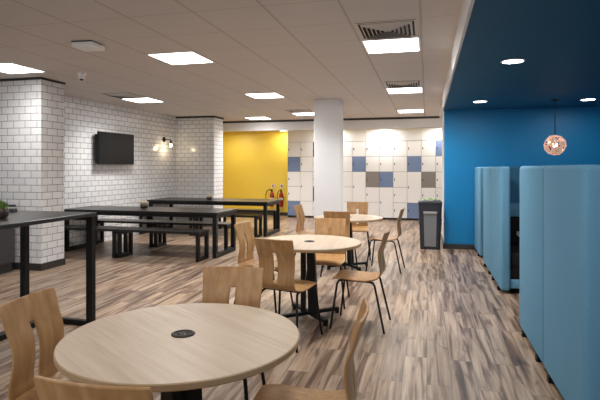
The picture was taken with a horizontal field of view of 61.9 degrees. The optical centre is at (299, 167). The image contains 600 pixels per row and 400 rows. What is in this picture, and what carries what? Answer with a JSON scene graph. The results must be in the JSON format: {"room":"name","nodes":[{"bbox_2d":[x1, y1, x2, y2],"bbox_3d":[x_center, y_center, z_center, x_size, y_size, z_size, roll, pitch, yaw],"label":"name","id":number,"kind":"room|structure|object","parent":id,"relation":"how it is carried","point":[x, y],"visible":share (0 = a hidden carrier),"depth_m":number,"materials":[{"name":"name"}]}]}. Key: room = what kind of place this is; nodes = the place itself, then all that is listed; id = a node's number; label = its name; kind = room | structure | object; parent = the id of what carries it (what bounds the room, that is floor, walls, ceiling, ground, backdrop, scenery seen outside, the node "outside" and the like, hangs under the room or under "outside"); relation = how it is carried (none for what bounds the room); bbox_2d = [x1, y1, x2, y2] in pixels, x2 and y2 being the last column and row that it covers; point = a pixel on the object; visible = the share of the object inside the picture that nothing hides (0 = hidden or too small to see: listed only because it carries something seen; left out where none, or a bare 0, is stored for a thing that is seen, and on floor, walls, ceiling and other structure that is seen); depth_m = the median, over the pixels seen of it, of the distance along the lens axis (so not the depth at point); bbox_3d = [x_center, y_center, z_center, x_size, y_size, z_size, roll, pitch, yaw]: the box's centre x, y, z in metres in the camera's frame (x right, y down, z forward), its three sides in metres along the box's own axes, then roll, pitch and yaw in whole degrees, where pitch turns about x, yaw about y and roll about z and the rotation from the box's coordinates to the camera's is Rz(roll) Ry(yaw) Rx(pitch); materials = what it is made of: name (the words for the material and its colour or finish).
{"room":"office break room","nodes":[
{"label":"office break room","id":0,"kind":"room"},
{"bbox_2d":[0,79,63,263],"bbox_3d":[-4.864,0.095,7.292,2.980,2.570,0.440,0,0,14],"label":"column","id":1,"kind":"structure","parent":0,"point":[31,111],"depth_m":6.81,"materials":[{"name":"white tile"}]},
{"bbox_2d":[0,77,65,84],"bbox_3d":[-4.858,-1.205,7.288,2.995,0.030,0.465,0,0,14],"label":"trim","id":2,"kind":"structure","parent":1,"relation":"attached to","point":[29,78],"depth_m":6.80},
{"bbox_2d":[12,258,64,270],"bbox_3d":[-4.859,1.333,7.290,2.992,0.095,0.462,0,0,14],"label":"baseboard","id":3,"kind":"structure","parent":1,"relation":"attached to","point":[15,265],"depth_m":6.79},
{"bbox_2d":[64,96,175,245],"bbox_3d":[-3.781,0.080,9.679,0.505,2.600,4.900,0,0,14],"label":"tiled wall","id":4,"kind":"structure","parent":0,"point":[152,175],"depth_m":9.71,"materials":[{"name":"white tile"}]},
{"bbox_2d":[95,131,133,164],"bbox_3d":[-3.560,-0.370,9.589,0.149,0.600,1.060,0,0,16],"label":"television","id":5,"kind":"object","parent":4,"relation":"attached to","point":[110,147],"visible":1,"depth_m":9.48,"materials":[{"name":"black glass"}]},
{"bbox_2d":[162,137,171,146],"bbox_3d":[-3.004,-0.590,11.369,0.214,0.230,0.109,0,0,14],"label":"wall sconce","id":6,"kind":"object","parent":4,"relation":"attached to","point":[164,139],"visible":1,"depth_m":11.35,"materials":[{"name":"black metal"}]},
{"bbox_2d":[176,117,222,226],"bbox_3d":[-2.513,0.098,12.081,1.180,2.565,0.540,0,0,14],"label":"column","id":7,"kind":"structure","parent":0,"point":[199,141],"depth_m":11.81,"materials":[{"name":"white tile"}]},
{"bbox_2d":[176,116,223,118],"bbox_3d":[-2.507,-1.202,12.076,1.195,0.035,0.565,0,0,14],"label":"trim","id":8,"kind":"structure","parent":7,"relation":"attached to","point":[184,116],"depth_m":11.79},
{"bbox_2d":[0,0,461,120],"bbox_3d":[-2.614,-1.260,5.410,8.270,0.080,15.200,0,0,14],"label":"ceiling","id":9,"kind":"structure","parent":0,"point":[301,51],"depth_m":5.28,"materials":[{"name":"tile"}]},
{"bbox_2d":[0,62,46,73],"bbox_3d":[-3.541,-1.216,6.115,0.551,0.008,0.566,0,0,14],"label":"recessed light","id":10,"kind":"object","parent":9,"relation":"in","point":[10,68],"visible":1,"depth_m":6.17,"materials":[{"name":"white plastic"}]},
{"bbox_2d":[77,72,86,80],"bbox_3d":[-2.785,-1.164,6.382,0.110,0.112,0.110,0,0,14],"label":"ceiling camera","id":11,"kind":"object","parent":9,"relation":"attached to","point":[81,75],"visible":1,"depth_m":6.34,"materials":[{"name":"white plastic"}]},
{"bbox_2d":[71,40,104,51],"bbox_3d":[-2.068,-1.190,4.879,0.240,0.060,0.220,0,0,9],"label":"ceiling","id":12,"kind":"structure","parent":9,"relation":"attached to","point":[88,45],"depth_m":4.80,"materials":[{"name":"white plastic"}]},
{"bbox_2d":[103,93,143,98],"bbox_3d":[-2.960,-1.209,8.402,0.505,0.022,0.520,0,0,14],"label":"ceiling vent","id":13,"kind":"object","parent":9,"relation":"in","point":[116,95],"visible":1,"depth_m":8.30,"materials":[{"name":"white metal"}]},
{"bbox_2d":[123,97,164,102],"bbox_3d":[-2.815,-1.216,8.974,0.551,0.008,0.566,0,0,14],"label":"recessed light","id":14,"kind":"object","parent":9,"relation":"in","point":[145,99],"visible":0.84,"depth_m":9.00,"materials":[{"name":"white plastic"}]},
{"bbox_2d":[146,51,214,64],"bbox_3d":[-1.312,-1.216,5.549,0.551,0.008,0.566,0,0,14],"label":"recessed light","id":15,"kind":"object","parent":9,"relation":"in","point":[185,57],"visible":1,"depth_m":5.53,"materials":[{"name":"white plastic"}]},
{"bbox_2d":[244,117,270,119],"bbox_3d":[-1.024,-1.216,12.218,0.536,0.008,0.556,0,0,14],"label":"recessed light","id":16,"kind":"object","parent":9,"relation":"in","point":[251,118],"visible":1,"depth_m":12.27,"materials":[{"name":"white plastic"}]},
{"bbox_2d":[245,92,285,98],"bbox_3d":[-0.586,-1.216,8.408,0.551,0.008,0.566,0,0,14],"label":"recessed light","id":17,"kind":"object","parent":9,"relation":"in","point":[274,94],"visible":1,"depth_m":8.38,"materials":[{"name":"white plastic"}]},
{"bbox_2d":[246,93,281,97],"bbox_3d":[-0.586,-1.218,8.408,0.515,0.005,0.530,0,0,14],"label":"diffuser","id":18,"kind":"object","parent":17,"relation":"attached to","point":[254,95],"depth_m":8.38,"materials":[{"name":"white plastic"}]},
{"bbox_2d":[286,109,312,112],"bbox_3d":[-0.005,-1.209,10.695,0.505,0.022,0.520,0,0,14],"label":"ceiling vent","id":19,"kind":"object","parent":9,"relation":"in","point":[300,110],"visible":1,"depth_m":10.62,"materials":[{"name":"white metal"}]},
{"bbox_2d":[292,112,313,115],"bbox_3d":[0.141,-1.216,11.267,0.551,0.008,0.566,0,0,14],"label":"recessed light","id":20,"kind":"object","parent":9,"relation":"in","point":[311,113],"visible":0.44,"depth_m":11.36,"materials":[{"name":"white plastic"}]},
{"bbox_2d":[355,19,416,38],"bbox_3d":[0.772,-1.209,4.411,0.505,0.022,0.520,0,0,14],"label":"ceiling vent","id":21,"kind":"object","parent":9,"relation":"in","point":[399,28],"visible":1,"depth_m":4.36,"materials":[{"name":"white metal"}]},
{"bbox_2d":[361,37,420,53],"bbox_3d":[0.917,-1.216,4.982,0.551,0.008,0.566,0,0,14],"label":"recessed light","id":22,"kind":"object","parent":9,"relation":"in","point":[407,44],"visible":1,"depth_m":4.96,"materials":[{"name":"white plastic"}]},
{"bbox_2d":[384,80,420,87],"bbox_3d":[1.498,-1.209,7.270,0.505,0.022,0.520,0,0,14],"label":"ceiling vent","id":23,"kind":"object","parent":9,"relation":"in","point":[394,84],"visible":1,"depth_m":7.20,"materials":[{"name":"white metal"}]},
{"bbox_2d":[386,87,422,93],"bbox_3d":[1.644,-1.216,7.842,0.551,0.008,0.566,0,0,14],"label":"recessed light","id":24,"kind":"object","parent":9,"relation":"in","point":[412,89],"visible":0.94,"depth_m":7.84,"materials":[{"name":"white plastic"}]},
{"bbox_2d":[397,109,423,112],"bbox_3d":[2.370,-1.216,10.701,0.551,0.008,0.566,0,0,14],"label":"recessed light","id":25,"kind":"object","parent":9,"relation":"in","point":[410,110],"visible":1,"depth_m":10.75,"materials":[{"name":"white plastic"}]},
{"bbox_2d":[398,110,422,112],"bbox_3d":[2.370,-1.218,10.701,0.515,0.005,0.530,0,0,14],"label":"diffuser","id":26,"kind":"object","parent":25,"relation":"attached to","point":[399,111],"depth_m":10.75,"materials":[{"name":"white plastic"}]},
{"bbox_2d":[223,132,287,211],"bbox_3d":[0.987,0.160,14.245,8.100,2.440,0.100,0,0,14],"label":"wall","id":27,"kind":"structure","parent":0,"point":[252,161],"depth_m":14.78,"materials":[{"name":"yellow paint"}]},
{"bbox_2d":[236,211,287,215],"bbox_3d":[-1.597,1.335,14.836,2.800,0.090,0.023,0,0,14],"label":"baseboard","id":28,"kind":"structure","parent":27,"relation":"attached to","point":[237,212],"depth_m":14.73,"materials":[{"name":"black wood"}]},
{"bbox_2d":[265,189,273,206],"bbox_3d":[-0.839,0.864,14.517,0.284,0.512,0.198,0,0,-32],"label":"fire extinguisher","id":29,"kind":"object","parent":27,"relation":"attached to","point":[271,193],"visible":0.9,"depth_m":14.46,"materials":[{"name":"metal"}]},
{"bbox_2d":[277,189,283,206],"bbox_3d":[-0.545,0.870,14.454,0.145,0.500,0.267,0,0,37],"label":"fire extinguisher","id":30,"kind":"object","parent":27,"relation":"attached to","point":[281,196],"visible":0.9,"depth_m":14.39,"materials":[{"name":"metal"}]},
{"bbox_2d":[288,130,312,141],"bbox_3d":[0.062,-0.891,14.160,0.723,0.333,0.480,0,0,14],"label":"trim","id":31,"kind":"structure","parent":27,"relation":"attached to","point":[293,135],"depth_m":13.93,"materials":[{"name":"beige laminate"}]},
{"bbox_2d":[343,129,365,141],"bbox_3d":[1.476,-0.891,13.802,0.723,0.333,0.480,0,0,14],"label":"trim","id":32,"kind":"structure","parent":27,"relation":"attached to","point":[349,135],"depth_m":13.55,"materials":[{"name":"beige laminate"}]},
{"bbox_2d":[366,129,392,140],"bbox_3d":[2.182,-0.891,13.622,0.723,0.333,0.480,0,0,14],"label":"trim","id":33,"kind":"structure","parent":27,"relation":"attached to","point":[371,134],"depth_m":13.39,"materials":[{"name":"beige laminate"}]},
{"bbox_2d":[393,128,420,140],"bbox_3d":[2.889,-0.891,13.443,0.723,0.333,0.480,0,0,14],"label":"trim","id":34,"kind":"structure","parent":27,"relation":"attached to","point":[399,134],"depth_m":13.21,"materials":[{"name":"beige laminate"}]},
{"bbox_2d":[421,128,441,140],"bbox_3d":[3.595,-0.891,13.263,0.723,0.333,0.480,0,0,14],"label":"trim","id":35,"kind":"structure","parent":27,"relation":"attached to","point":[427,134],"depth_m":13.06,"materials":[{"name":"beige laminate"}]},
{"bbox_2d":[223,131,287,132],"bbox_3d":[0.790,-1.090,13.470,8.100,0.060,1.700,0,0,14],"label":"ceiling","id":36,"kind":"structure","parent":0,"point":[237,131],"depth_m":14.52,"materials":[{"name":"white paint"}]},
{"bbox_2d":[0,215,563,399],"bbox_3d":[-0.851,1.405,5.994,11.400,0.050,17.200,0,0,14],"label":"floor","id":37,"kind":"structure","parent":0,"point":[450,334],"depth_m":4.81,"materials":[{"name":"brown wood"}]},
{"bbox_2d":[0,204,15,273],"bbox_3d":[-4.505,0.935,6.535,1.270,0.890,0.670,0,0,14],"label":"base cabinet","id":38,"kind":"object","parent":37,"relation":"on","point":[7,236],"visible":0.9,"depth_m":6.58,"materials":[{"name":"grey laminate"}]},
{"bbox_2d":[0,287,77,399],"bbox_3d":[-0.935,0.963,2.092,0.492,0.838,0.429,0,0,9],"label":"cafe chair","id":39,"kind":"object","parent":37,"relation":"on","point":[42,307],"visible":0.52,"depth_m":2.09,"materials":[{"name":"brown wood"}]},
{"bbox_2d":[0,210,96,340],"bbox_3d":[-2.513,0.885,3.248,0.830,0.990,2.600,0,0,14],"label":"table","id":40,"kind":"object","parent":37,"relation":"on","point":[23,219],"visible":0.74,"depth_m":4.29,"materials":[{"name":"grey laminate"}]},
{"bbox_2d":[0,200,8,218],"bbox_3d":[-2.311,0.312,3.858,0.119,0.155,0.119,0,0,14],"label":"potted plant","id":41,"kind":"object","parent":40,"relation":"on","point":[4,211],"visible":1,"depth_m":3.84,"materials":[{"name":"green plant"}]},
{"bbox_2d":[0,208,8,218],"bbox_3d":[-2.311,0.350,3.858,0.119,0.081,0.119,0,0,14],"label":"plant pot","id":42,"kind":"object","parent":41,"relation":"on","point":[4,212],"depth_m":3.83,"materials":[{"name":"silver metal"}]},
{"bbox_2d":[8,207,16,211],"bbox_3d":[-2.559,0.369,4.426,0.080,0.042,0.060,0,0,9],"label":"holder","id":43,"kind":"object","parent":40,"relation":"on","point":[11,209],"visible":0.73,"depth_m":4.41,"materials":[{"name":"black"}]},
{"bbox_2d":[33,375,153,399],"bbox_3d":[-0.487,0.963,1.494,0.429,0.838,0.492,0,0,13],"label":"cafe chair","id":44,"kind":"object","parent":37,"relation":"on","point":[47,388],"visible":1,"depth_m":1.26,"materials":[{"name":"brown wood"}]},
{"bbox_2d":[64,225,127,257],"bbox_3d":[-3.416,1.160,7.992,1.297,0.440,0.370,0,0,14],"label":"bench","id":45,"kind":"object","parent":37,"relation":"on","point":[112,229],"visible":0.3,"depth_m":7.84,"materials":[{"name":"black laminate"}]},
{"bbox_2d":[96,218,161,246],"bbox_3d":[-3.137,1.160,9.015,1.259,0.440,0.370,0,0,14],"label":"bench","id":46,"kind":"object","parent":37,"relation":"on","point":[101,221],"visible":0.52,"depth_m":8.95,"materials":[{"name":"black laminate"}]},
{"bbox_2d":[64,205,237,258],"bbox_3d":[-2.496,1.030,8.331,2.780,0.700,0.840,0,0,14],"label":"table","id":47,"kind":"object","parent":37,"relation":"on","point":[214,213],"visible":0.83,"depth_m":8.06,"materials":[{"name":"black laminate"}]},
{"bbox_2d":[140,199,147,207],"bbox_3d":[-2.647,0.607,8.496,0.151,0.147,0.148,0,0,-14],"label":"potted plant","id":48,"kind":"object","parent":47,"relation":"on","point":[143,204],"visible":0.99,"depth_m":8.45,"materials":[{"name":"silver metal"}]},
{"bbox_2d":[140,204,147,207],"bbox_3d":[-2.651,0.647,8.494,0.134,0.066,0.134,0,0,14],"label":"bowl","id":49,"kind":"object","parent":47,"relation":"on","point":[141,205],"depth_m":8.44,"materials":[{"name":"silver metal"}]},
{"bbox_2d":[116,227,209,261],"bbox_3d":[-2.099,1.160,7.657,1.380,0.440,0.370,0,0,14],"label":"bench","id":50,"kind":"object","parent":37,"relation":"on","point":[199,233],"visible":1,"depth_m":7.62,"materials":[{"name":"black laminate"}]},
{"bbox_2d":[139,216,198,235],"bbox_3d":[-2.741,1.160,10.462,1.204,0.440,0.370,0,0,14],"label":"bench","id":51,"kind":"object","parent":37,"relation":"on","point":[140,217],"visible":0.18,"depth_m":10.44,"materials":[{"name":"black laminate"}]},
{"bbox_2d":[53,303,299,399],"bbox_3d":[-0.478,1.027,2.046,0.953,0.706,0.953,0,0,-43],"label":"round table","id":52,"kind":"object","parent":37,"relation":"on","point":[177,351],"visible":0.96,"depth_m":1.92,"materials":[{"name":"brown wood"}]},
{"bbox_2d":[153,220,230,249],"bbox_3d":[-1.839,1.160,8.685,1.380,0.440,0.370,0,0,14],"label":"bench","id":53,"kind":"object","parent":37,"relation":"on","point":[163,223],"visible":0.73,"depth_m":8.62,"materials":[{"name":"black laminate"}]},
{"bbox_2d":[147,197,280,236],"bbox_3d":[-1.834,1.030,10.794,2.690,0.700,0.980,0,0,14],"label":"table","id":54,"kind":"object","parent":37,"relation":"on","point":[170,200],"visible":0.88,"depth_m":10.46,"materials":[{"name":"black laminate"}]},
{"bbox_2d":[206,194,212,199],"bbox_3d":[-1.948,0.610,10.763,0.140,0.141,0.137,0,0,-14],"label":"potted plant","id":55,"kind":"object","parent":54,"relation":"on","point":[209,196],"visible":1,"depth_m":10.71,"materials":[{"name":"silver metal"}]},
{"bbox_2d":[193,214,262,237],"bbox_3d":[-1.469,1.160,10.139,1.380,0.440,0.370,0,0,14],"label":"bench","id":56,"kind":"object","parent":37,"relation":"on","point":[256,217],"visible":0.52,"depth_m":9.97,"materials":[{"name":"black laminate"}]},
{"bbox_2d":[202,266,265,399],"bbox_3d":[-0.393,0.963,2.526,0.429,0.838,0.492,0,0,7],"label":"cafe chair","id":57,"kind":"object","parent":37,"relation":"on","point":[217,280],"visible":0.3,"depth_m":2.72,"materials":[{"name":"brown wood"}]},
{"bbox_2d":[218,208,280,229],"bbox_3d":[-1.157,1.160,11.370,1.380,0.440,0.370,0,0,14],"label":"bench","id":58,"kind":"object","parent":37,"relation":"on","point":[239,209],"visible":0.43,"depth_m":11.18,"materials":[{"name":"black laminate"}]},
{"bbox_2d":[234,221,292,312],"bbox_3d":[-0.364,0.963,4.872,0.492,0.838,0.429,0,0,21],"label":"cafe chair","id":59,"kind":"object","parent":37,"relation":"on","point":[245,228],"visible":0.61,"depth_m":4.92,"materials":[{"name":"brown wood"}]},
{"bbox_2d":[254,238,322,352],"bbox_3d":[-0.106,0.963,4.029,0.429,0.838,0.492,0,0,27],"label":"cafe chair","id":60,"kind":"object","parent":37,"relation":"on","point":[285,281],"visible":0.93,"depth_m":3.85,"materials":[{"name":"brown wood"}]},
{"bbox_2d":[288,142,299,216],"bbox_3d":[-0.116,0.330,14.200,0.364,2.100,0.492,0,0,14],"label":"locker","id":61,"kind":"object","parent":37,"relation":"on","point":[293,147],"visible":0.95,"depth_m":13.97,"materials":[{"name":"beige laminate"}]},
{"bbox_2d":[300,142,312,217],"bbox_3d":[0.238,0.330,14.110,0.364,2.100,0.492,0,0,14],"label":"locker","id":62,"kind":"object","parent":37,"relation":"on","point":[306,148],"visible":0.82,"depth_m":13.88,"materials":[{"name":"beige laminate"}]},
{"bbox_2d":[293,204,323,266],"bbox_3d":[0.172,0.963,7.263,0.492,0.838,0.429,0,0,20],"label":"cafe chair","id":63,"kind":"object","parent":37,"relation":"on","point":[298,209],"visible":0.66,"depth_m":7.33,"materials":[{"name":"brown wood"}]},
{"bbox_2d":[253,298,368,399],"bbox_3d":[0.024,0.963,1.977,0.492,0.838,0.429,0,0,10],"label":"cafe chair","id":64,"kind":"object","parent":37,"relation":"on","point":[268,391],"visible":1,"depth_m":2.05,"materials":[{"name":"brown wood"}]},
{"bbox_2d":[264,235,360,326],"bbox_3d":[0.088,1.027,4.631,0.953,0.706,0.953,0,0,9],"label":"round table","id":65,"kind":"object","parent":37,"relation":"on","point":[311,245],"visible":0.78,"depth_m":4.58,"materials":[{"name":"wood"}]},
{"bbox_2d":[313,142,313,217],"bbox_3d":[0.591,0.330,14.020,0.364,2.100,0.492,0,0,14],"label":"locker","id":66,"kind":"object","parent":37,"relation":"on","point":[313,142],"visible":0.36,"depth_m":13.83,"materials":[{"name":"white laminate"}]},
{"bbox_2d":[306,218,349,308],"bbox_3d":[0.281,0.963,5.172,0.429,0.838,0.492,0,0,11],"label":"cafe chair","id":67,"kind":"object","parent":37,"relation":"on","point":[321,225],"visible":0.59,"depth_m":5.34,"materials":[{"name":"brown wood"}]},
{"bbox_2d":[320,211,357,276],"bbox_3d":[0.514,0.963,6.491,0.429,0.838,0.492,0,0,14],"label":"cafe chair","id":68,"kind":"object","parent":37,"relation":"on","point":[327,214],"visible":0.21,"depth_m":6.28,"materials":[{"name":"brown wood"}]},
{"bbox_2d":[343,142,351,211],"bbox_3d":[1.298,0.330,13.841,0.364,2.100,0.492,0,0,14],"label":"locker","id":69,"kind":"object","parent":37,"relation":"on","point":[347,146],"visible":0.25,"depth_m":13.60,"materials":[{"name":"beige laminate"}]},
{"bbox_2d":[314,214,382,270],"bbox_3d":[0.666,1.027,6.929,0.953,0.706,0.953,0,0,11],"label":"round table","id":70,"kind":"object","parent":37,"relation":"on","point":[354,218],"visible":0.58,"depth_m":6.87,"materials":[{"name":"wood"}]},
{"bbox_2d":[352,141,365,213],"bbox_3d":[1.651,0.330,13.751,0.364,2.100,0.492,0,0,14],"label":"locker","id":71,"kind":"object","parent":37,"relation":"on","point":[358,147],"visible":0.73,"depth_m":13.53,"materials":[{"name":"beige laminate"}]},
{"bbox_2d":[347,202,370,259],"bbox_3d":[0.886,0.963,7.763,0.429,0.838,0.492,0,0,9],"label":"cafe chair","id":72,"kind":"object","parent":37,"relation":"on","point":[352,207],"visible":0.66,"depth_m":7.94,"materials":[{"name":"brown wood"}]},
{"bbox_2d":[329,228,390,333],"bbox_3d":[0.547,0.963,4.420,0.492,0.838,0.429,0,0,17],"label":"cafe chair","id":73,"kind":"object","parent":37,"relation":"on","point":[344,275],"visible":1,"depth_m":4.31,"materials":[{"name":"brown wood"}]},
{"bbox_2d":[366,141,378,215],"bbox_3d":[2.004,0.330,13.661,0.364,2.100,0.492,0,0,14],"label":"locker","id":74,"kind":"object","parent":37,"relation":"on","point":[372,147],"visible":0.87,"depth_m":13.44,"materials":[{"name":"white metal"}]},
{"bbox_2d":[365,208,404,273],"bbox_3d":[1.172,0.963,6.799,0.492,0.838,0.429,0,0,19],"label":"cafe chair","id":75,"kind":"object","parent":37,"relation":"on","point":[374,238],"visible":0.95,"depth_m":6.69,"materials":[{"name":"brown wood"}]},
{"bbox_2d":[379,141,392,219],"bbox_3d":[2.357,0.330,13.571,0.364,2.100,0.492,0,0,14],"label":"locker","id":76,"kind":"object","parent":37,"relation":"on","point":[385,147],"visible":0.96,"depth_m":13.35,"materials":[{"name":"white metal"}]},
{"bbox_2d":[393,141,406,219],"bbox_3d":[2.711,0.330,13.482,0.364,2.100,0.492,0,0,14],"label":"locker","id":77,"kind":"object","parent":37,"relation":"on","point":[399,147],"visible":0.98,"depth_m":13.26,"materials":[{"name":"white metal"}]},
{"bbox_2d":[407,141,420,219],"bbox_3d":[3.064,0.330,13.392,0.364,2.100,0.492,0,0,14],"label":"locker","id":78,"kind":"object","parent":37,"relation":"on","point":[413,147],"visible":0.9,"depth_m":13.17,"materials":[{"name":"beige laminate"}]},
{"bbox_2d":[421,140,435,198],"bbox_3d":[3.417,0.330,13.302,0.364,2.100,0.492,0,0,14],"label":"locker","id":79,"kind":"object","parent":37,"relation":"on","point":[428,148],"visible":0.7,"depth_m":13.08,"materials":[{"name":"beige laminate"}]},
{"bbox_2d":[418,198,441,249],"bbox_3d":[2.243,0.951,8.620,0.396,0.857,0.437,0,0,14],"label":"recycling bin","id":80,"kind":"object","parent":37,"relation":"on","point":[430,210],"visible":1,"depth_m":8.44,"materials":[{"name":"grey plastic"}]},
{"bbox_2d":[436,140,441,220],"bbox_3d":[3.771,0.330,13.212,0.364,2.100,0.492,0,0,14],"label":"locker","id":81,"kind":"object","parent":37,"relation":"on","point":[438,142],"visible":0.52,"depth_m":13.01,"materials":[{"name":"white laminate"}]},
{"bbox_2d":[475,167,483,255],"bbox_3d":[3.504,0.681,7.864,1.380,1.397,0.810,0,0,14],"label":"sofa","id":82,"kind":"object","parent":37,"relation":"on","point":[478,170],"visible":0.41,"depth_m":7.65,"materials":[{"name":"blue fabric"}]},
{"bbox_2d":[483,166,519,290],"bbox_3d":[3.073,0.681,6.158,1.375,1.397,1.750,0,0,14],"label":"sofa","id":83,"kind":"object","parent":37,"relation":"on","point":[501,185],"visible":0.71,"depth_m":5.87,"materials":[{"name":"blue fabric"}]},
{"bbox_2d":[510,203,519,216],"bbox_3d":[3.039,0.512,6.014,1.160,0.165,0.080,0,0,14],"label":"lumbar cushion","id":84,"kind":"object","parent":83,"relation":"on","point":[514,207],"depth_m":6.08,"materials":[{"name":"blue fabric"}]},
{"bbox_2d":[510,217,519,243],"bbox_3d":[3.039,0.765,6.014,1.160,0.330,0.080,0,0,14],"label":"cushion","id":85,"kind":"object","parent":83,"relation":"on","point":[514,221],"depth_m":6.08,"materials":[{"name":"black fabric"}]},
{"bbox_2d":[520,165,599,399],"bbox_3d":[2.315,0.681,3.214,1.395,1.397,1.810,0,0,14],"label":"sofa","id":86,"kind":"object","parent":37,"relation":"on","point":[560,204],"visible":1,"depth_m":2.89,"materials":[{"name":"blue fabric"}]},
{"bbox_2d":[314,99,342,231],"bbox_3d":[0.520,0.080,9.014,0.470,2.600,0.370,0,0,14],"label":"column","id":87,"kind":"structure","parent":0,"point":[328,113],"depth_m":8.84,"materials":[{"name":"paint"}]},
{"bbox_2d":[223,116,441,131],"bbox_3d":[0.120,-1.093,12.660,7.200,0.255,0.200,0,0,14],"label":"wall","id":88,"kind":"structure","parent":0,"point":[430,122],"depth_m":12.27,"materials":[{"name":"white paint"}]},
{"bbox_2d":[223,116,439,122],"bbox_3d":[0.475,-1.195,12.462,5.785,0.050,0.010,0,0,14],"label":"trim","id":89,"kind":"structure","parent":88,"relation":"attached to","point":[422,117],"depth_m":12.28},
{"bbox_2d":[442,111,443,240],"bbox_3d":[4.144,-0.070,8.832,3.115,2.900,1.238,0,0,14],"label":"wall","id":90,"kind":"structure","parent":0,"point":[442,111],"depth_m":8.91,"materials":[{"name":"white paint"}]},
{"bbox_2d":[443,0,599,110],"bbox_3d":[2.507,-1.143,2.417,3.130,0.315,11.920,0,0,14],"label":"ceiling","id":91,"kind":"structure","parent":0,"point":[558,41],"depth_m":4.42,"materials":[{"name":"paint"}]},
{"bbox_2d":[442,0,474,110],"bbox_3d":[0.981,-1.097,2.805,0.020,0.245,11.920,0,0,14],"label":"trim","id":92,"kind":"structure","parent":91,"relation":"attached to","point":[467,5],"depth_m":4.23,"materials":[{"name":"white paint"}]},
{"bbox_2d":[501,58,524,63],"bbox_3d":[1.958,-0.981,4.600,0.210,0.008,0.210,0,0,14],"label":"recessed light","id":93,"kind":"object","parent":91,"relation":"in","point":[516,60],"visible":1,"depth_m":4.60,"materials":[{"name":"white plastic"}]},
{"bbox_2d":[544,99,566,154],"bbox_3d":[3.680,-0.584,7.216,0.307,0.802,0.292,0,0,14],"label":"pendant lamp","id":94,"kind":"object","parent":91,"relation":"hanging from","point":[552,141],"visible":1,"depth_m":7.14,"materials":[{"name":"glass"}]},
{"bbox_2d":[580,98,595,100],"bbox_3d":[4.133,-0.981,7.173,0.210,0.008,0.210,0,0,14],"label":"recessed light","id":95,"kind":"object","parent":91,"relation":"in","point":[588,99],"visible":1,"depth_m":7.16,"materials":[{"name":"white plastic"}]},
{"bbox_2d":[444,106,599,244],"bbox_3d":[3.987,0.198,8.211,3.115,2.365,0.040,0,0,14],"label":"wall","id":96,"kind":"structure","parent":0,"point":[485,137],"depth_m":8.36,"materials":[{"name":"paint"}]},
{"bbox_2d":[444,244,475,249],"bbox_3d":[3.930,1.337,8.195,3.017,0.085,0.020,0,0,14],"label":"baseboard","id":97,"kind":"structure","parent":96,"relation":"attached to","point":[446,246],"depth_m":8.49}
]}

